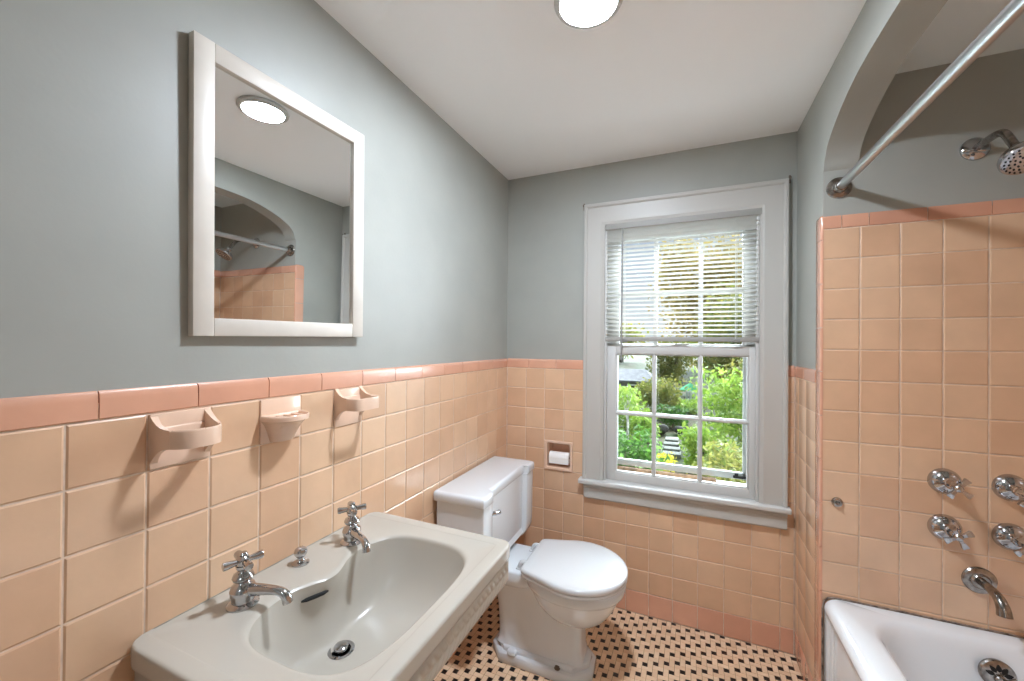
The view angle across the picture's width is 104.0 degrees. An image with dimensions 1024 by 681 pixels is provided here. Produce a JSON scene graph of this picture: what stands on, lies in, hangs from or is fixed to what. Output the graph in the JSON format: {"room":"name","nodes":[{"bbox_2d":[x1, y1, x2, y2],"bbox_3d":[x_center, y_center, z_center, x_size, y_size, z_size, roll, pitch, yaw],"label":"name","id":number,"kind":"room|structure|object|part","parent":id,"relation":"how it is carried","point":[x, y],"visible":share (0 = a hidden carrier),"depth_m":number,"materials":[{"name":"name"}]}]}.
{"room":"bathroom","nodes":[
{"label":"bathroom","id":0,"kind":"room"},
{"bbox_2d":[0,0,507,680],"bbox_3d":[-0.567,0.191,1.164,0.102,2.348,2.688,0,0,23],"label":"wall","id":1,"kind":"structure","parent":0,"point":[100,549],"depth_m":0.79,"materials":[{"name":"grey paint"}]},
{"bbox_2d":[148,407,221,469],"bbox_3d":[-0.633,0.194,0.792,0.089,0.106,0.106,0,0,23],"label":"holder","id":2,"kind":"object","parent":1,"relation":"attached to","point":[175,437],"visible":1,"depth_m":0.78,"materials":[{"name":"pink ceramic"}]},
{"bbox_2d":[188,30,363,336],"bbox_3d":[-0.562,-0.321,1.028,0.021,0.621,0.463,1,1,24],"label":"wall mirror","id":3,"kind":"object","parent":1,"relation":"attached to","point":[276,180],"visible":1,"depth_m":0.96,"materials":[{"name":"beige paint"}]},
{"bbox_2d":[214,65,351,323],"bbox_3d":[-0.562,-0.320,1.028,0.003,0.551,0.390,1,1,24],"label":"mirror glass","id":4,"kind":"object","parent":3,"relation":"on","point":[283,210],"depth_m":0.99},
{"bbox_3d":[-0.565,-0.029,1.031,0.019,0.038,0.381,1,1,24],"label":"frame rail","id":5,"kind":"part","parent":3,"relation":"part of","materials":[{"name":"beige paint"}]},
{"bbox_3d":[-0.558,-0.611,1.025,0.019,0.040,0.381,1,1,24],"label":"frame rail","id":6,"kind":"part","parent":3,"relation":"part of","materials":[{"name":"beige paint"}]},
{"bbox_2d":[259,395,309,444],"bbox_3d":[-0.551,0.197,0.992,0.079,0.107,0.110,0,0,23],"label":"toothbrush holder","id":7,"kind":"object","parent":1,"relation":"attached to","point":[280,419],"visible":1,"depth_m":0.97,"materials":[{"name":"pink ceramic"}]},
{"bbox_2d":[130,501,509,680],"bbox_3d":[-0.351,0.605,0.921,0.495,0.314,0.640,0,0,23],"label":"washbasin","id":8,"kind":"object","parent":1,"relation":"attached to","point":[381,596],"visible":1,"depth_m":0.91,"materials":[{"name":"beige ceramic"}]},
{"bbox_2d":[221,550,292,612],"bbox_3d":[-0.535,0.501,0.832,0.145,0.110,0.077,0,0,23],"label":"tap","id":9,"kind":"object","parent":8,"relation":"on","point":[246,595],"depth_m":0.83,"materials":[{"name":"silver metal"}]},
{"bbox_3d":[-0.528,0.536,0.999,0.040,0.041,0.040,0,0,23],"label":"plug knob","id":10,"kind":"part","parent":8,"relation":"part of","materials":[{"name":"silver metal"}]},
{"bbox_2d":[337,501,370,552],"bbox_3d":[-0.416,0.503,1.088,0.137,0.110,0.085,0,0,23],"label":"tap","id":11,"kind":"object","parent":8,"relation":"on","point":[353,540],"depth_m":1.09,"materials":[{"name":"silver metal"}]},
{"bbox_2d":[334,385,378,427],"bbox_3d":[-0.457,0.197,1.192,0.092,0.112,0.107,0,0,23],"label":"soap dish","id":12,"kind":"object","parent":1,"relation":"attached to","point":[350,404],"visible":1,"depth_m":1.18,"materials":[{"name":"pink ceramic"}]},
{"bbox_2d":[433,596,802,680],"bbox_3d":[0.485,1.381,0.697,2.315,0.060,2.688,0,0,23],"label":"floor","id":13,"kind":"structure","parent":0,"point":[627,646],"depth_m":1.72,"materials":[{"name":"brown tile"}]},
{"bbox_2d":[434,456,627,680],"bbox_3d":[0.124,0.981,1.718,0.721,0.746,0.560,0,0,23],"label":"toilet","id":14,"kind":"object","parent":13,"relation":"on","point":[555,590],"visible":0.89,"depth_m":1.63,"materials":[{"name":"white ceramic"}]},
{"bbox_3d":[-0.099,0.627,1.818,0.228,0.040,0.560,0,0,23],"label":"tank lid","id":15,"kind":"part","parent":14,"relation":"part of","materials":[{"name":"white ceramic"}]},
{"bbox_3d":[-0.098,0.798,1.816,0.213,0.301,0.542,0,0,23],"label":"tank","id":16,"kind":"part","parent":14,"relation":"part of","materials":[{"name":"white ceramic"}]},
{"bbox_3d":[-0.072,0.697,1.616,0.041,0.028,0.053,0,0,23],"label":"flush lever","id":17,"kind":"part","parent":14,"relation":"part of","materials":[{"name":"silver metal"}]},
{"bbox_3d":[0.270,0.947,1.656,0.401,0.014,0.388,0,0,23],"label":"seat","id":18,"kind":"part","parent":14,"relation":"part of","materials":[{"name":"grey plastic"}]},
{"bbox_3d":[0.270,0.927,1.656,0.405,0.024,0.392,0,0,23],"label":"seat lid","id":19,"kind":"part","parent":14,"relation":"part of","materials":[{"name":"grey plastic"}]},
{"bbox_2d":[824,600,1023,680],"bbox_3d":[1.147,1.125,0.552,0.781,0.462,1.517,0,0,23],"label":"bathtub","id":20,"kind":"object","parent":13,"relation":"on","point":[862,642],"visible":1,"depth_m":1.23,"materials":[{"name":"white ceramic"}]},
{"bbox_3d":[1.414,0.973,1.164,0.080,0.080,0.025,0,0,23],"label":"overflow plate","id":21,"kind":"part","parent":20,"relation":"part of","materials":[{"name":"silver metal"}]},
{"bbox_3d":[1.415,0.975,1.142,0.021,0.039,0.049,1,0,-34],"label":"trip lever","id":22,"kind":"part","parent":20,"relation":"part of","materials":[{"name":"silver metal"}]},
{"bbox_2d":[506,131,796,654],"bbox_3d":[0.605,0.206,2.119,1.491,2.348,0.202,0,0,23],"label":"wall","id":23,"kind":"structure","parent":0,"point":[730,579],"depth_m":2.02,"materials":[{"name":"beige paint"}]},
{"bbox_2d":[544,439,572,471],"bbox_3d":[0.263,0.622,2.191,0.160,0.159,0.080,0,0,23],"label":"toilet paper holder","id":24,"kind":"object","parent":23,"relation":"attached to","point":[549,445],"visible":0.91,"depth_m":2.18,"materials":[{"name":"pink ceramic"}]},
{"bbox_2d":[549,451,569,464],"bbox_3d":[0.262,0.638,2.187,0.110,0.059,0.057,0,0,23],"label":"toilet paper roll","id":25,"kind":"object","parent":24,"relation":"in","point":[557,457],"visible":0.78,"depth_m":2.16,"materials":[{"name":"white paper"}]},
{"bbox_2d":[578,178,791,529],"bbox_3d":[0.827,0.058,2.017,0.929,1.526,0.276,0,0,23],"label":"window","id":26,"kind":"structure","parent":23,"relation":"in","point":[763,500],"depth_m":1.90,"materials":[{"name":"grey paint"}]},
{"bbox_2d":[617,465,715,481],"bbox_3d":[0.768,0.697,2.068,0.513,0.040,0.027,0,0,23],"label":"wood strip","id":27,"kind":"object","parent":26,"relation":"on","point":[665,473],"visible":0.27,"depth_m":2.05,"materials":[{"name":"wood"}]},
{"bbox_3d":[0.805,0.373,1.959,0.674,0.693,0.034,0,0,23],"label":"sash","id":28,"kind":"part","parent":26,"relation":"part of","materials":[{"name":"grey paint"}]},
{"bbox_3d":[0.827,-0.263,1.999,0.669,0.648,0.034,0,0,23],"label":"sash","id":29,"kind":"part","parent":26,"relation":"part of","materials":[{"name":"grey paint"}]},
{"bbox_3d":[0.851,0.069,2.061,0.680,1.275,0.085,0,0,23],"label":"storm sash","id":30,"kind":"part","parent":26,"relation":"part of","materials":[{"name":"silver metal"}]},
{"bbox_2d":[605,208,761,359],"bbox_3d":[0.796,-0.247,1.920,0.690,0.692,0.041,0,0,23],"label":"blind","id":31,"kind":"object","parent":26,"relation":"attached to","point":[737,220],"visible":0.98,"depth_m":1.92,"materials":[{"name":"grey plastic"}]},
{"bbox_3d":[0.572,-0.291,2.025,0.008,0.560,0.027,0,0,23],"label":"ladder cord","id":32,"kind":"part","parent":31,"relation":"part of","materials":[{"name":"white fabric"}]},
{"bbox_3d":[0.794,-0.006,1.927,0.680,0.021,0.024,0,0,23],"label":"rail","id":33,"kind":"part","parent":31,"relation":"part of","materials":[{"name":"grey plastic"}]},
{"bbox_3d":[0.802,-0.578,1.927,0.690,0.030,0.028,0,0,23],"label":"head rail","id":34,"kind":"part","parent":31,"relation":"part of","materials":[{"name":"grey"}]},
{"bbox_3d":[1.026,-0.288,1.828,0.008,0.560,0.027,0,0,23],"label":"ladder cord","id":35,"kind":"part","parent":31,"relation":"part of","materials":[{"name":"white fabric"}]},
{"bbox_2d":[314,0,1023,179],"bbox_3d":[0.501,-0.954,0.766,2.365,0.104,2.788,0,0,23],"label":"ceiling","id":36,"kind":"structure","parent":0,"point":[533,93],"depth_m":1.33,"materials":[{"name":"white paint"}]},
{"bbox_2d":[554,0,622,28],"bbox_3d":[0.206,-0.915,1.082,0.185,0.022,0.185,0,0,23],"label":"recessed light","id":37,"kind":"object","parent":36,"relation":"in","point":[577,14],"visible":1,"depth_m":1.10,"materials":[{"name":"white glass"}]},
{"bbox_2d":[794,0,947,680],"bbox_3d":[0.783,0.189,0.578,0.106,2.328,2.688,0,0,23],"label":"wall","id":38,"kind":"structure","parent":0,"point":[830,137],"depth_m":1.44,"materials":[{"name":"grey paint"}]},
{"bbox_2d":[826,0,1023,198],"bbox_3d":[0.840,-0.539,0.700,0.074,0.074,1.525,0,0,23],"label":"shower curtain rod","id":39,"kind":"object","parent":38,"relation":"attached to","point":[839,187],"visible":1,"depth_m":0.84,"materials":[{"name":"silver metal"}]},
{"bbox_2d":[822,49,1023,680],"bbox_3d":[1.526,0.199,1.290,0.888,2.328,0.122,0,0,23],"label":"wall","id":40,"kind":"structure","parent":0,"point":[923,327],"depth_m":1.30,"materials":[{"name":"orange tile"}]},
{"bbox_2d":[831,497,842,506],"bbox_3d":[1.129,0.562,1.386,0.033,0.033,0.020,0,0,23],"label":"hook","id":41,"kind":"object","parent":40,"relation":"attached to","point":[837,502],"visible":1,"depth_m":1.39,"materials":[{"name":"silver metal"}]},
{"bbox_2d":[821,597,1023,680],"bbox_3d":[1.446,1.118,1.249,0.784,0.448,0.006,0,0,23],"label":"trim","id":42,"kind":"structure","parent":40,"relation":"attached to","point":[827,598],"depth_m":1.34,"materials":[{"name":"white ceramic"}]},
{"bbox_2d":[927,468,973,498],"bbox_3d":[1.370,0.451,1.246,0.082,0.082,0.086,0,0,23],"label":"valve","id":43,"kind":"object","parent":40,"relation":"attached to","point":[948,482],"visible":1,"depth_m":1.26,"materials":[{"name":"silver metal"}]},
{"bbox_3d":[1.358,0.450,1.217,0.066,0.066,0.022,0,0,23],"label":"cross handle","id":44,"kind":"part","parent":43,"relation":"part of","materials":[{"name":"silver metal"}]},
{"bbox_2d":[927,514,974,549],"bbox_3d":[1.369,0.598,1.245,0.082,0.082,0.086,0,0,23],"label":"valve","id":45,"kind":"object","parent":40,"relation":"attached to","point":[947,528],"visible":1,"depth_m":1.26,"materials":[{"name":"silver metal"}]},
{"bbox_3d":[1.357,0.598,1.216,0.072,0.072,0.022,-30,-12,20],"label":"cross handle","id":46,"kind":"part","parent":45,"relation":"part of","materials":[{"name":"silver metal"}]},
{"bbox_2d":[961,567,1013,619],"bbox_3d":[1.435,0.752,1.193,0.082,0.091,0.128,0,0,23],"label":"tub spout","id":47,"kind":"object","parent":40,"relation":"attached to","point":[980,580],"visible":1,"depth_m":1.23,"materials":[{"name":"silver metal"}]},
{"bbox_2d":[959,129,1023,174],"bbox_3d":[1.412,-0.549,1.151,0.097,0.184,0.245,0,0,23],"label":"shower","id":48,"kind":"object","parent":40,"relation":"attached to","point":[1011,162],"visible":1,"depth_m":1.12,"materials":[{"name":"silver metal"}]},
{"bbox_3d":[1.424,-0.571,1.179,0.021,0.091,0.181,0,0,23],"label":"arm","id":49,"kind":"part","parent":48,"relation":"part of","materials":[{"name":"silver metal"}]},
{"bbox_2d":[991,523,1023,556],"bbox_3d":[1.507,0.600,1.186,0.082,0.082,0.086,0,0,23],"label":"valve","id":50,"kind":"object","parent":40,"relation":"attached to","point":[1009,536],"visible":1,"depth_m":1.21,"materials":[{"name":"silver metal"}]},
{"bbox_3d":[1.494,0.599,1.156,0.065,0.065,0.022,0,0,23],"label":"cross handle","id":51,"kind":"part","parent":50,"relation":"part of","materials":[{"name":"silver metal"}]},
{"bbox_2d":[991,474,1023,506],"bbox_3d":[1.508,0.450,1.187,0.082,0.082,0.086,0,0,23],"label":"valve","id":52,"kind":"object","parent":40,"relation":"attached to","point":[1009,487],"visible":1,"depth_m":1.21,"materials":[{"name":"silver metal"}]},
{"bbox_3d":[1.495,0.449,1.157,0.072,0.072,0.022,27,10,21],"label":"cross handle","id":53,"kind":"part","parent":52,"relation":"part of","materials":[{"name":"silver metal"}]},
{"label":"outside","id":54,"kind":"structure","parent":0,"visible":0},
{"bbox_2d":[618,355,741,480],"bbox_3d":[8.520,1.828,22.013,44.000,2.207,42.000,0,0,23],"label":"ground","id":55,"kind":"structure","parent":54,"point":[638,362],"depth_m":14.25,"materials":[{"name":"soil"}]},
{"bbox_2d":[618,382,641,447],"bbox_3d":[2.498,1.710,8.719,0.650,1.604,0.596,0,0,2],"label":"birch","id":56,"kind":"object","parent":55,"relation":"on","point":[623,391],"visible":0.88,"depth_m":8.67,"materials":[{"name":"green plant"}]},
{"bbox_2d":[618,389,648,431],"bbox_3d":[2.682,1.775,10.840,1.932,1.304,1.524,0,0,23],"label":"shrub","id":57,"kind":"object","parent":55,"relation":"on","point":[620,406],"visible":0.12,"depth_m":10.53,"materials":[{"name":"green plant"}]},
{"bbox_2d":[619,323,648,361],"bbox_3d":[7.901,0.097,28.624,3.817,3.113,3.416,0,0,23],"label":"tree","id":58,"kind":"object","parent":55,"relation":"on","point":[626,328],"visible":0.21,"depth_m":27.86,"materials":[{"name":"green plant"}]},
{"bbox_2d":[619,369,657,402],"bbox_3d":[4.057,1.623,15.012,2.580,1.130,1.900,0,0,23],"label":"garden shed","id":59,"kind":"object","parent":55,"relation":"on","point":[632,376],"visible":0.28,"depth_m":14.20,"materials":[{"name":"grey"}]},
{"bbox_2d":[617,424,669,470],"bbox_3d":[1.648,1.891,5.762,1.221,1.496,1.101,0,0,23],"label":"shrub","id":60,"kind":"object","parent":55,"relation":"on","point":[634,453],"visible":0.19,"depth_m":5.80,"materials":[{"name":"green plant"}]},
{"bbox_2d":[629,409,661,439],"bbox_3d":[3.165,2.045,9.534,0.789,0.854,0.674,0,0,23],"label":"shrub","id":61,"kind":"object","parent":55,"relation":"on","point":[646,422],"visible":0.62,"depth_m":9.46,"materials":[{"name":"green plant"}]},
{"bbox_2d":[634,373,688,418],"bbox_3d":[4.341,1.639,11.829,1.658,1.451,1.295,0,0,23],"label":"shrub","id":62,"kind":"object","parent":55,"relation":"on","point":[665,392],"visible":0.8,"depth_m":11.60,"materials":[{"name":"green plant"}]},
{"bbox_2d":[656,424,668,433],"bbox_3d":[3.736,2.224,10.080,0.399,0.259,0.323,0,0,23],"label":"rock","id":63,"kind":"object","parent":55,"relation":"on","point":[664,428],"visible":0.49,"depth_m":9.96,"materials":[{"name":"grey stone"}]},
{"bbox_2d":[650,451,677,471],"bbox_3d":[2.791,2.303,7.487,0.611,0.511,0.708,0,0,23],"label":"shrub","id":64,"kind":"object","parent":55,"relation":"on","point":[661,454],"visible":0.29,"depth_m":7.39,"materials":[{"name":"yellow plant"}]},
{"bbox_2d":[660,436,680,458],"bbox_3d":[3.491,2.361,8.766,0.400,0.268,1.100,0,0,23],"label":"stone steps","id":65,"kind":"structure","parent":55,"relation":"on","point":[670,444],"depth_m":8.62,"materials":[{"name":"grey stone"}]},
{"bbox_2d":[645,335,696,381],"bbox_3d":[7.703,0.884,19.225,2.531,2.301,2.732,0,0,23],"label":"tree","id":66,"kind":"object","parent":55,"relation":"on","point":[667,365],"visible":0.5,"depth_m":18.73,"materials":[{"name":"green plant"}]},
{"bbox_2d":[656,404,689,427],"bbox_3d":[4.285,2.047,10.763,0.972,0.724,0.711,0,0,23],"label":"shrub","id":67,"kind":"object","parent":55,"relation":"on","point":[676,410],"visible":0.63,"depth_m":10.64,"materials":[{"name":"green plant"}]},
{"bbox_2d":[674,426,684,433],"bbox_3d":[4.193,2.239,10.001,0.278,0.204,0.253,0,0,23],"label":"rock","id":68,"kind":"object","parent":55,"relation":"on","point":[676,427],"visible":0.66,"depth_m":9.94,"materials":[{"name":"grey stone"}]},
{"bbox_2d":[680,383,697,391],"bbox_3d":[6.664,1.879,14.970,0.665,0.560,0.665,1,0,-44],"label":"parasol","id":69,"kind":"object","parent":55,"relation":"on","point":[690,385],"visible":0.55,"depth_m":14.81,"materials":[{"name":"green fabric"}]},
{"bbox_2d":[675,397,709,414],"bbox_3d":[5.548,2.047,12.362,1.082,0.563,1.104,0,0,23],"label":"shrub","id":70,"kind":"object","parent":55,"relation":"on","point":[691,405],"visible":0.59,"depth_m":12.19,"materials":[{"name":"green plant"}]},
{"bbox_2d":[644,234,741,371],"bbox_3d":[11.187,-2.626,23.247,6.697,8.973,5.246,0,0,20],"label":"tree","id":71,"kind":"object","parent":55,"relation":"on","point":[733,249],"visible":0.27,"depth_m":22.50,"materials":[{"name":"green plant"}]},
{"bbox_2d":[677,421,727,465],"bbox_3d":[3.598,2.045,7.567,0.902,1.000,0.740,0,0,23],"label":"shrub","id":72,"kind":"object","parent":55,"relation":"on","point":[690,442],"visible":0.55,"depth_m":7.51,"materials":[{"name":"green plant"}]},
{"bbox_2d":[686,390,726,405],"bbox_3d":[7.918,1.980,13.150,4.050,0.480,0.060,0,0,23],"label":"picket fence","id":73,"kind":"object","parent":55,"relation":"on","point":[690,393],"visible":0.08,"depth_m":13.83,"materials":[{"name":"white"}]},
{"bbox_2d":[687,364,742,454],"bbox_3d":[4.842,1.485,8.406,2.135,2.031,1.800,0,0,23],"label":"shrub","id":74,"kind":"object","parent":55,"relation":"on","point":[723,411],"visible":0.4,"depth_m":8.20,"materials":[{"name":"green plant"}]},
{"bbox_2d":[686,436,745,483],"bbox_3d":[3.144,1.978,5.611,1.400,1.306,1.418,0,0,23],"label":"shrub","id":75,"kind":"object","parent":55,"relation":"on","point":[717,459],"visible":0.26,"depth_m":5.44,"materials":[{"name":"green plant"}]},
{"bbox_2d":[690,281,742,387],"bbox_3d":[8.582,-0.059,14.584,3.757,4.530,3.001,0,0,38],"label":"tree","id":76,"kind":"object","parent":55,"relation":"on","point":[722,361],"visible":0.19,"depth_m":14.66,"materials":[{"name":"green plant"}]},
{"bbox_2d":[716,357,742,402],"bbox_3d":[6.962,1.306,11.388,2.217,2.096,1.653,0,0,23],"label":"shrub","id":77,"kind":"object","parent":55,"relation":"on","point":[733,365],"visible":0.05,"depth_m":11.47,"materials":[{"name":"green plant"}]}
]}

